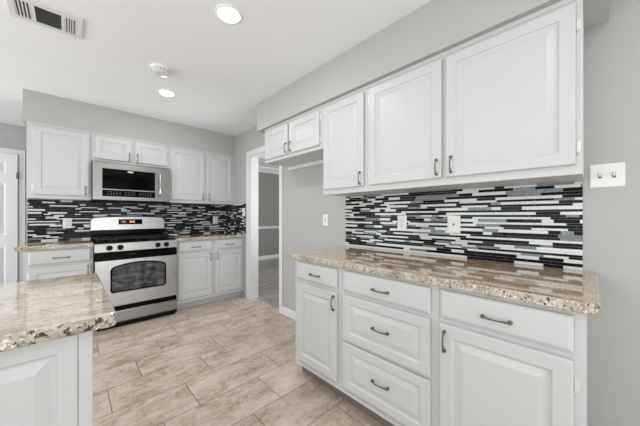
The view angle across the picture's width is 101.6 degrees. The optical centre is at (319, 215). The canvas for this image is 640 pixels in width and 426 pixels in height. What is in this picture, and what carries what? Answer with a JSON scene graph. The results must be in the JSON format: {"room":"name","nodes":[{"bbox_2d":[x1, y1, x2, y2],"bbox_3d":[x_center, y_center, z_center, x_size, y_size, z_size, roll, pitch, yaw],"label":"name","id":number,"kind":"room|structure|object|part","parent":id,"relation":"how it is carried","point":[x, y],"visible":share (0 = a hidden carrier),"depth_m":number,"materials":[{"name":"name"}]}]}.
{"room":"kitchen","nodes":[
{"label":"kitchen","id":0,"kind":"room"},
{"bbox_2d":[0,123,25,150],"bbox_3d":[-4.470,-0.027,3.400,5.484,2.443,0.100,0,0,-44],"label":"wall","id":1,"kind":"structure","parent":0,"point":[11,136],"depth_m":3.58,"materials":[{"name":"paint"}]},
{"bbox_2d":[0,153,18,283],"bbox_3d":[-4.422,0.173,3.290,0.821,2.027,0.100,0,0,-44],"label":"door","id":2,"kind":"structure","parent":1,"relation":"in","point":[9,175],"depth_m":3.53,"materials":[{"name":"white paint"}]},
{"bbox_2d":[0,148,25,281],"bbox_3d":[-4.465,0.142,3.320,0.960,2.105,0.020,0,0,-44],"label":"trim","id":3,"kind":"structure","parent":1,"relation":"attached to","point":[21,153],"depth_m":3.62,"materials":[{"name":"white paint"}]},
{"bbox_2d":[26,128,208,241],"bbox_3d":[-2.386,-0.027,3.600,2.206,2.443,0.120,0,0,-44],"label":"wall","id":4,"kind":"structure","parent":0,"point":[26,128],"depth_m":2.79,"materials":[{"name":"paint"}]},
{"bbox_2d":[27,121,90,200],"bbox_3d":[-2.821,-0.557,2.848,0.482,0.762,0.359,0,0,-44],"label":"upper cabinet","id":5,"kind":"object","parent":4,"relation":"attached to","point":[58,157],"visible":1,"depth_m":2.72,"materials":[{"name":"wood"}]},
{"bbox_3d":[-2.724,-0.928,2.747,0.482,0.020,0.012,0,0,-44],"label":"moulding","id":6,"kind":"part","parent":5,"relation":"part of","materials":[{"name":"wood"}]},
{"bbox_2d":[27,199,225,241],"bbox_3d":[-2.342,0.052,3.553,2.190,0.454,0.008,0,0,-44],"label":"backsplash","id":7,"kind":"structure","parent":4,"relation":"attached to","point":[44,217],"depth_m":3.21,"materials":[{"name":"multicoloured tile"}]},
{"bbox_2d":[63,218,71,227],"bbox_3d":[-2.902,0.086,3.001,0.076,0.116,0.009,0,0,-44],"label":"wall outlet","id":8,"kind":"object","parent":7,"relation":"attached to","point":[67,222],"visible":1,"depth_m":3.00,"materials":[{"name":"white plastic"}]},
{"bbox_2d":[213,216,217,223],"bbox_3d":[-1.676,0.069,4.183,0.076,0.116,0.009,0,0,-44],"label":"wall outlet","id":9,"kind":"object","parent":7,"relation":"attached to","point":[215,218],"visible":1,"depth_m":4.18,"materials":[{"name":"white plastic"}]},
{"bbox_2d":[23,89,234,155],"bbox_3d":[-2.235,-1.094,3.443,2.206,0.309,0.317,0,0,-44],"label":"soffit","id":10,"kind":"object","parent":4,"relation":"attached to","point":[39,107],"depth_m":3.06,"materials":[{"name":"paint"}]},
{"bbox_2d":[91,132,168,167],"bbox_3d":[-2.370,-0.778,3.282,0.769,0.320,0.359,0,0,-44],"label":"upper cabinet","id":11,"kind":"object","parent":4,"relation":"attached to","point":[104,147],"visible":0.97,"depth_m":3.14,"materials":[{"name":"wood"}]},
{"bbox_3d":[-2.406,-0.774,3.048,0.338,0.253,0.019,0,0,-44],"label":"door","id":12,"kind":"part","parent":11,"relation":"part of","materials":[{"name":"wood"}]},
{"bbox_2d":[90,160,169,203],"bbox_3d":[-2.336,-0.385,3.247,0.760,0.458,0.442,0,0,-44],"label":"microwave","id":13,"kind":"object","parent":11,"relation":"attached to","point":[111,182],"visible":1,"depth_m":3.09,"materials":[{"name":"silver metal"}]},
{"bbox_3d":[-2.015,-0.383,3.288,0.021,0.296,0.056,0,0,-44],"label":"handle","id":14,"kind":"part","parent":13,"relation":"part of","materials":[{"name":"silver metal"}]},
{"bbox_3d":[-2.273,-0.928,3.182,0.769,0.020,0.012,0,0,-44],"label":"moulding","id":15,"kind":"part","parent":11,"relation":"part of","materials":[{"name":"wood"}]},
{"bbox_3d":[-2.134,-0.774,3.311,0.345,0.253,0.019,0,0,-44],"label":"door","id":16,"kind":"part","parent":11,"relation":"part of","materials":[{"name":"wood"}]},
{"bbox_2d":[169,145,234,204],"bbox_3d":[-1.759,-0.557,3.871,0.925,0.762,0.359,0,0,-44],"label":"upper cabinet","id":17,"kind":"object","parent":4,"relation":"attached to","point":[197,176],"visible":0.98,"depth_m":3.73,"materials":[{"name":"wood"}]},
{"bbox_3d":[-1.820,-0.559,3.614,0.427,0.683,0.019,0,0,-44],"label":"door","id":18,"kind":"part","parent":17,"relation":"part of","materials":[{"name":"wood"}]},
{"bbox_3d":[-1.663,-0.928,3.771,0.925,0.020,0.012,0,0,-44],"label":"moulding","id":19,"kind":"part","parent":17,"relation":"part of","materials":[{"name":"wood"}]},
{"bbox_3d":[-1.505,-0.559,3.917,0.372,0.683,0.019,0,0,-44],"label":"door","id":20,"kind":"part","parent":17,"relation":"part of","materials":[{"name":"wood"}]},
{"bbox_2d":[0,0,430,135],"bbox_3d":[-1.774,-1.279,0.617,5.702,0.060,9.250,0,0,-44],"label":"ceiling","id":21,"kind":"structure","parent":0,"point":[220,73],"depth_m":2.00,"materials":[{"name":"paint"}]},
{"bbox_2d":[6,0,82,39],"bbox_3d":[-1.706,-1.242,1.633,0.325,0.012,0.260,0,0,-44],"label":"ceiling vent","id":22,"kind":"object","parent":21,"relation":"in","point":[36,12],"visible":1,"depth_m":1.63,"materials":[{"name":"white metal"}]},
{"bbox_2d":[150,63,170,76],"bbox_3d":[-1.353,-1.225,2.217,0.151,0.046,0.151,0,0,-44],"label":"smoke detector","id":23,"kind":"object","parent":21,"relation":"attached to","point":[160,70],"visible":1,"depth_m":2.18,"materials":[{"name":"plastic"}]},
{"bbox_2d":[158,89,175,96],"bbox_3d":[-1.553,-1.241,2.649,0.161,0.014,0.161,0,0,-44],"label":"recessed light","id":24,"kind":"object","parent":21,"relation":"in","point":[165,92],"visible":1,"depth_m":2.63,"materials":[{"name":"paint"}]},
{"bbox_2d":[215,4,242,23],"bbox_3d":[-0.563,-1.241,1.617,0.161,0.014,0.161,0,0,-44],"label":"recessed light","id":25,"kind":"object","parent":21,"relation":"in","point":[228,13],"visible":1,"depth_m":1.60,"materials":[{"name":"paint"}]},
{"bbox_2d":[93,258,383,425],"bbox_3d":[-0.479,1.219,1.865,9.300,0.050,9.250,0,0,-44],"label":"floor","id":26,"kind":"structure","parent":0,"point":[229,361],"depth_m":1.99,"materials":[{"name":"tile"}]},
{"bbox_2d":[0,331,92,425],"bbox_3d":[-1.501,0.756,0.368,1.750,0.874,0.667,0,0,-44],"label":"base cabinet","id":27,"kind":"object","parent":26,"relation":"on","point":[49,383],"visible":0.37,"depth_m":0.68,"materials":[{"name":"wood"}]},
{"bbox_2d":[0,273,115,351],"bbox_3d":[-1.508,0.299,0.377,1.852,0.038,0.735,0,0,-44],"label":"countertop","id":28,"kind":"structure","parent":27,"relation":"on","point":[32,312],"depth_m":0.78,"materials":[{"name":"beige stone"}]},
{"bbox_2d":[24,247,92,280],"bbox_3d":[-2.716,0.756,2.742,0.477,0.874,0.656,0,0,-44],"label":"base cabinet","id":29,"kind":"object","parent":26,"relation":"on","point":[48,263],"visible":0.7,"depth_m":2.51,"materials":[{"name":"wood"}]},
{"bbox_2d":[14,239,92,250],"bbox_3d":[-2.740,0.299,2.728,0.532,0.038,0.642,0,0,-44],"label":"countertop","id":30,"kind":"structure","parent":29,"relation":"on","point":[59,244],"depth_m":2.57,"materials":[{"name":"beige stone"}]},
{"bbox_3d":[-2.509,0.397,2.536,0.432,0.125,0.019,0,0,-44],"label":"drawer","id":31,"kind":"part","parent":29,"relation":"part of","materials":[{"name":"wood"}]},
{"bbox_3d":[-2.509,0.774,2.536,0.432,0.570,0.019,0,0,-44],"label":"door","id":32,"kind":"part","parent":29,"relation":"part of","materials":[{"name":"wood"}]},
{"bbox_2d":[90,216,176,331],"bbox_3d":[-2.228,0.597,3.139,0.765,1.190,0.728,0,0,-44],"label":"gas range","id":33,"kind":"object","parent":26,"relation":"on","point":[135,262],"visible":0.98,"depth_m":3.07,"materials":[{"name":"silver metal"}]},
{"bbox_3d":[-2.422,0.077,3.341,0.248,0.065,0.008,0,0,-44],"label":"display panel","id":34,"kind":"part","parent":33,"relation":"part of","materials":[{"name":"black glass"}]},
{"bbox_2d":[91,237,175,243],"bbox_3d":[-2.250,0.292,3.161,0.763,0.012,0.564,0,0,-44],"label":"cooktop","id":35,"kind":"object","parent":33,"relation":"in","point":[93,240],"depth_m":3.01,"materials":[{"name":"black metal"}]},
{"bbox_3d":[-2.035,0.338,2.938,0.765,0.088,0.055,0,0,-44],"label":"control panel","id":36,"kind":"part","parent":33,"relation":"part of","materials":[{"name":"silver metal"}]},
{"bbox_2d":[95,247,176,306],"bbox_3d":[-2.217,0.673,3.127,0.757,0.573,0.697,0,0,-44],"label":"oven","id":37,"kind":"object","parent":33,"relation":"in","point":[132,276],"depth_m":3.02,"materials":[{"name":"silver metal"}]},
{"bbox_3d":[-2.035,1.166,2.938,0.757,0.052,0.054,0,0,-44],"label":"toe panel","id":38,"kind":"part","parent":33,"relation":"part of","materials":[{"name":"black plastic"}]},
{"bbox_3d":[-2.024,1.079,2.927,0.757,0.121,0.042,0,0,-44],"label":"storage drawer","id":39,"kind":"part","parent":33,"relation":"part of","materials":[{"name":"silver metal"}]},
{"bbox_2d":[176,237,243,309],"bbox_3d":[-1.654,0.756,3.766,0.920,0.874,0.656,0,0,-44],"label":"base cabinet","id":40,"kind":"object","parent":26,"relation":"on","point":[210,270],"visible":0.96,"depth_m":3.52,"materials":[{"name":"wood"}]},
{"bbox_3d":[-1.615,0.397,3.399,0.423,0.125,0.019,0,0,-44],"label":"drawer","id":41,"kind":"part","parent":40,"relation":"part of","materials":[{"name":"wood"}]},
{"bbox_3d":[-1.615,0.774,3.399,0.423,0.570,0.019,0,0,-44],"label":"door","id":42,"kind":"part","parent":40,"relation":"part of","materials":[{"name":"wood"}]},
{"bbox_2d":[169,233,244,240],"bbox_3d":[-1.660,0.299,3.770,0.922,0.038,0.642,0,0,-44],"label":"countertop","id":43,"kind":"structure","parent":40,"relation":"on","point":[188,237],"depth_m":3.63,"materials":[{"name":"beige stone"}]},
{"bbox_3d":[-1.457,1.094,3.561,0.920,0.023,0.006,0,0,-44],"label":"moulding","id":44,"kind":"part","parent":40,"relation":"part of","materials":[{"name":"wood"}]},
{"bbox_3d":[-1.291,0.397,3.711,0.390,0.125,0.019,0,0,-44],"label":"drawer","id":45,"kind":"part","parent":40,"relation":"part of","materials":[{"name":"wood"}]},
{"bbox_3d":[-1.291,0.774,3.711,0.390,0.570,0.019,0,0,-44],"label":"door","id":46,"kind":"part","parent":40,"relation":"part of","materials":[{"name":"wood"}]},
{"bbox_2d":[295,259,348,401],"bbox_3d":[0.195,0.756,2.005,0.703,0.874,0.458,0,0,-44],"label":"base cabinet","id":47,"kind":"object","parent":26,"relation":"on","point":[318,286],"visible":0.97,"depth_m":1.74,"materials":[{"name":"wood"}]},
{"bbox_3d":[-0.029,0.397,1.782,0.019,0.125,0.394,0,0,-44],"label":"drawer","id":48,"kind":"part","parent":47,"relation":"part of","materials":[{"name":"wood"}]},
{"bbox_3d":[-0.029,0.765,1.782,0.019,0.558,0.394,0,0,-44],"label":"door","id":49,"kind":"part","parent":47,"relation":"part of","materials":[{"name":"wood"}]},
{"bbox_3d":[-0.027,1.079,1.791,0.006,0.023,0.458,0,0,-44],"label":"moulding","id":50,"kind":"part","parent":47,"relation":"part of","materials":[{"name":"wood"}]},
{"bbox_2d":[341,268,439,425],"bbox_3d":[0.562,0.756,1.624,0.702,0.874,0.597,0,0,-44],"label":"base cabinet","id":51,"kind":"object","parent":26,"relation":"on","point":[391,326],"visible":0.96,"depth_m":1.35,"materials":[{"name":"wood"}]},
{"bbox_3d":[0.340,1.079,1.411,0.006,0.023,0.597,0,0,-44],"label":"moulding","id":52,"kind":"part","parent":51,"relation":"part of","materials":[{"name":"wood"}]},
{"bbox_3d":[0.314,0.905,1.394,0.026,0.014,0.108,0,0,-44],"label":"handle","id":53,"kind":"part","parent":51,"relation":"part of","materials":[{"name":"silver metal"}]},
{"bbox_3d":[0.314,0.618,1.394,0.026,0.014,0.108,0,0,-44],"label":"handle","id":54,"kind":"part","parent":51,"relation":"part of","materials":[{"name":"silver metal"}]},
{"bbox_3d":[0.314,0.405,1.394,0.026,0.014,0.108,0,0,-44],"label":"handle","id":55,"kind":"part","parent":51,"relation":"part of","materials":[{"name":"silver metal"}]},
{"bbox_3d":[0.331,0.908,1.410,0.019,0.276,0.533,0,0,-44],"label":"drawer","id":56,"kind":"part","parent":51,"relation":"part of","materials":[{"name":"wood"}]},
{"bbox_3d":[0.331,0.617,1.410,0.019,0.269,0.533,0,0,-44],"label":"drawer","id":57,"kind":"part","parent":51,"relation":"part of","materials":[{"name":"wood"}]},
{"bbox_3d":[0.331,0.397,1.410,0.019,0.125,0.533,0,0,-44],"label":"drawer","id":58,"kind":"part","parent":51,"relation":"part of","materials":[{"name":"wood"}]},
{"bbox_2d":[289,246,600,314],"bbox_3d":[0.565,0.299,1.632,0.688,0.038,1.610,0,0,-44],"label":"countertop","id":59,"kind":"structure","parent":51,"relation":"on","point":[577,291],"depth_m":1.24,"materials":[{"name":"beige stone"}]},
{"bbox_2d":[440,287,587,425],"bbox_3d":[0.932,0.756,1.240,0.703,0.874,0.469,0,0,-44],"label":"base cabinet","id":60,"kind":"object","parent":26,"relation":"on","point":[504,362],"visible":0.96,"depth_m":1.00,"materials":[{"name":"wood"}]},
{"bbox_3d":[0.545,0.558,1.155,0.026,0.098,0.014,0,0,-44],"label":"handle","id":61,"kind":"part","parent":60,"relation":"part of","materials":[{"name":"silver metal"}]},
{"bbox_3d":[0.680,0.405,1.014,0.026,0.014,0.106,0,0,-44],"label":"handle","id":62,"kind":"part","parent":60,"relation":"part of","materials":[{"name":"silver metal"}]},
{"bbox_3d":[0.697,0.397,1.030,0.019,0.125,0.435,0,0,-44],"label":"drawer","id":63,"kind":"part","parent":60,"relation":"part of","materials":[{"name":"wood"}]},
{"bbox_3d":[0.697,0.765,1.030,0.019,0.562,0.435,0,0,-44],"label":"door","id":64,"kind":"part","parent":60,"relation":"part of","materials":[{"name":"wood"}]},
{"bbox_2d":[258,172,278,255],"bbox_3d":[-1.602,-0.066,7.138,3.598,2.520,0.100,0,0,-44],"label":"wall","id":65,"kind":"structure","parent":0,"point":[268,184],"depth_m":7.24,"materials":[{"name":"grey paint"}]},
{"bbox_2d":[258,165,278,174],"bbox_3d":[-1.559,-1.250,7.022,3.496,0.149,0.125,0,0,-44],"label":"trim","id":66,"kind":"structure","parent":65,"relation":"attached to","point":[264,169],"depth_m":7.15,"materials":[{"name":"white paint"}]},
{"bbox_2d":[258,254,278,259],"bbox_3d":[-1.598,1.144,7.062,3.496,0.100,0.014,0,0,-44],"label":"baseboard","id":67,"kind":"structure","parent":65,"relation":"attached to","point":[274,255],"depth_m":7.22,"materials":[{"name":"white paint"}]},
{"bbox_2d":[258,226,278,228],"bbox_3d":[-1.591,0.324,7.055,3.496,0.070,0.035,0,0,-44],"label":"trim","id":68,"kind":"structure","parent":65,"relation":"attached to","point":[259,227],"depth_m":7.18,"materials":[{"name":"white paint"}]},
{"bbox_2d":[258,157,278,167],"bbox_3d":[0.342,-1.356,5.122,3.598,0.060,5.700,0,0,-44],"label":"ceiling","id":69,"kind":"structure","parent":0,"point":[261,161],"depth_m":6.76,"materials":[{"name":"paint"}]},
{"bbox_2d":[234,0,639,425],"bbox_3d":[0.236,-0.066,2.554,0.118,2.520,9.050,0,0,-44],"label":"wall","id":70,"kind":"structure","parent":0,"point":[611,215],"depth_m":1.27,"materials":[{"name":"paint"}]},
{"bbox_2d":[226,204,245,234],"bbox_3d":[-1.315,0.052,4.072,0.008,0.454,0.688,0,0,-44],"label":"backsplash","id":71,"kind":"structure","parent":70,"relation":"attached to","point":[235,222],"depth_m":4.07,"materials":[{"name":"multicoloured tile"}]},
{"bbox_2d":[246,146,282,313],"bbox_3d":[-0.721,0.134,3.537,0.136,2.120,0.887,0,0,-44],"label":"trim","id":72,"kind":"structure","parent":70,"relation":"attached to","point":[251,157],"depth_m":3.76,"materials":[{"name":"white paint"}]},
{"bbox_2d":[282,307,295,319],"bbox_3d":[-0.093,1.149,2.800,0.014,0.090,1.041,0,0,-44],"label":"baseboard","id":73,"kind":"structure","parent":70,"relation":"attached to","point":[287,312],"depth_m":3.08,"materials":[{"name":"white paint"}]},
{"bbox_2d":[264,105,322,166],"bbox_3d":[-0.188,-0.755,2.640,0.371,0.366,0.908,0,0,-44],"label":"upper cabinet","id":74,"kind":"object","parent":70,"relation":"attached to","point":[298,140],"visible":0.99,"depth_m":2.49,"materials":[{"name":"wood"}]},
{"bbox_3d":[-0.454,-0.753,2.702,0.019,0.295,0.410,0,0,-44],"label":"door","id":75,"kind":"part","parent":74,"relation":"part of","materials":[{"name":"wood"}]},
{"bbox_3d":[-0.292,-0.928,2.540,0.012,0.020,0.908,0,0,-44],"label":"moulding","id":76,"kind":"part","parent":74,"relation":"part of","materials":[{"name":"wood"}]},
{"bbox_3d":[-0.149,-0.753,2.386,0.019,0.295,0.418,0,0,-44],"label":"door","id":77,"kind":"part","parent":74,"relation":"part of","materials":[{"name":"wood"}]},
{"bbox_2d":[288,160,322,170],"bbox_3d":[-0.066,-0.552,2.769,0.018,0.038,0.878,0,0,-44],"label":"trim","id":78,"kind":"structure","parent":70,"relation":"attached to","point":[319,161],"depth_m":2.84,"materials":[{"name":"white paint"}]},
{"bbox_2d":[323,214,327,225],"bbox_3d":[0.050,0.044,2.650,0.018,0.115,0.070,0,0,-44],"label":"light switch","id":79,"kind":"object","parent":70,"relation":"attached to","point":[325,216],"visible":1,"depth_m":2.65,"materials":[{"name":"white plastic"}]},
{"bbox_2d":[323,86,388,196],"bbox_3d":[0.286,-0.557,2.149,0.371,0.762,0.456,0,0,-44],"label":"upper cabinet","id":80,"kind":"object","parent":70,"relation":"attached to","point":[345,118],"visible":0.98,"depth_m":2.02,"materials":[{"name":"wood"}]},
{"bbox_3d":[0.177,-0.559,2.047,0.019,0.683,0.410,0,0,-44],"label":"door","id":81,"kind":"part","parent":80,"relation":"part of","materials":[{"name":"wood"}]},
{"bbox_3d":[0.182,-0.928,2.048,0.012,0.020,0.456,0,0,-44],"label":"moulding","id":82,"kind":"part","parent":80,"relation":"part of","materials":[{"name":"wood"}]},
{"bbox_2d":[257,0,610,132],"bbox_3d":[0.348,-1.094,2.087,0.369,0.309,2.642,0,0,-44],"label":"soffit","id":83,"kind":"structure","parent":70,"relation":"attached to","point":[436,27],"depth_m":1.64,"materials":[{"name":"paint"}]},
{"bbox_2d":[346,181,582,270],"bbox_3d":[0.788,0.052,1.891,0.008,0.454,1.572,0,0,-44],"label":"backsplash","id":84,"kind":"structure","parent":70,"relation":"attached to","point":[535,224],"depth_m":1.64,"materials":[{"name":"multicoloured tile"}]},
{"bbox_2d":[397,215,406,230],"bbox_3d":[0.637,0.056,2.034,0.009,0.118,0.078,0,0,-44],"label":"wall outlet","id":85,"kind":"object","parent":84,"relation":"attached to","point":[401,219],"visible":1,"depth_m":2.03,"materials":[{"name":"white plastic"}]},
{"bbox_2d":[447,216,459,232],"bbox_3d":[0.899,0.058,1.759,0.015,0.118,0.082,0,0,-44],"label":"cable jack","id":86,"kind":"object","parent":84,"relation":"attached to","point":[453,222],"visible":1,"depth_m":1.76,"materials":[{"name":"white plastic"}]},
{"bbox_2d":[367,0,583,193],"bbox_3d":[0.826,-0.557,1.590,0.371,0.762,1.096,0,0,-44],"label":"upper cabinet","id":87,"kind":"object","parent":70,"relation":"attached to","point":[504,105],"visible":1,"depth_m":1.33,"materials":[{"name":"wood"}]},
{"bbox_3d":[0.526,-0.559,1.685,0.019,0.683,0.505,0,0,-44],"label":"door","id":88,"kind":"part","parent":87,"relation":"part of","materials":[{"name":"wood"}]},
{"bbox_3d":[0.666,-0.282,1.507,0.026,0.098,0.014,0,0,-44],"label":"handle","id":89,"kind":"part","parent":87,"relation":"part of","materials":[{"name":"silver metal"}]},
{"bbox_3d":[0.722,-0.287,1.449,0.026,0.098,0.014,0,0,-44],"label":"handle","id":90,"kind":"part","parent":87,"relation":"part of","materials":[{"name":"silver metal"}]},
{"bbox_3d":[0.721,-0.928,1.489,0.012,0.020,1.096,0,0,-44],"label":"moulding","id":91,"kind":"part","parent":87,"relation":"part of","materials":[{"name":"wood"}]},
{"bbox_3d":[0.901,-0.559,1.296,0.019,0.683,0.527,0,0,-44],"label":"door","id":92,"kind":"part","parent":87,"relation":"part of","materials":[{"name":"wood"}]},
{"bbox_2d":[590,162,624,187],"bbox_3d":[1.387,-0.196,1.262,0.018,0.114,0.116,0,0,-44],"label":"light switch","id":93,"kind":"object","parent":70,"relation":"attached to","point":[610,174],"visible":1,"depth_m":1.26,"materials":[{"name":"white plastic"}]}
]}

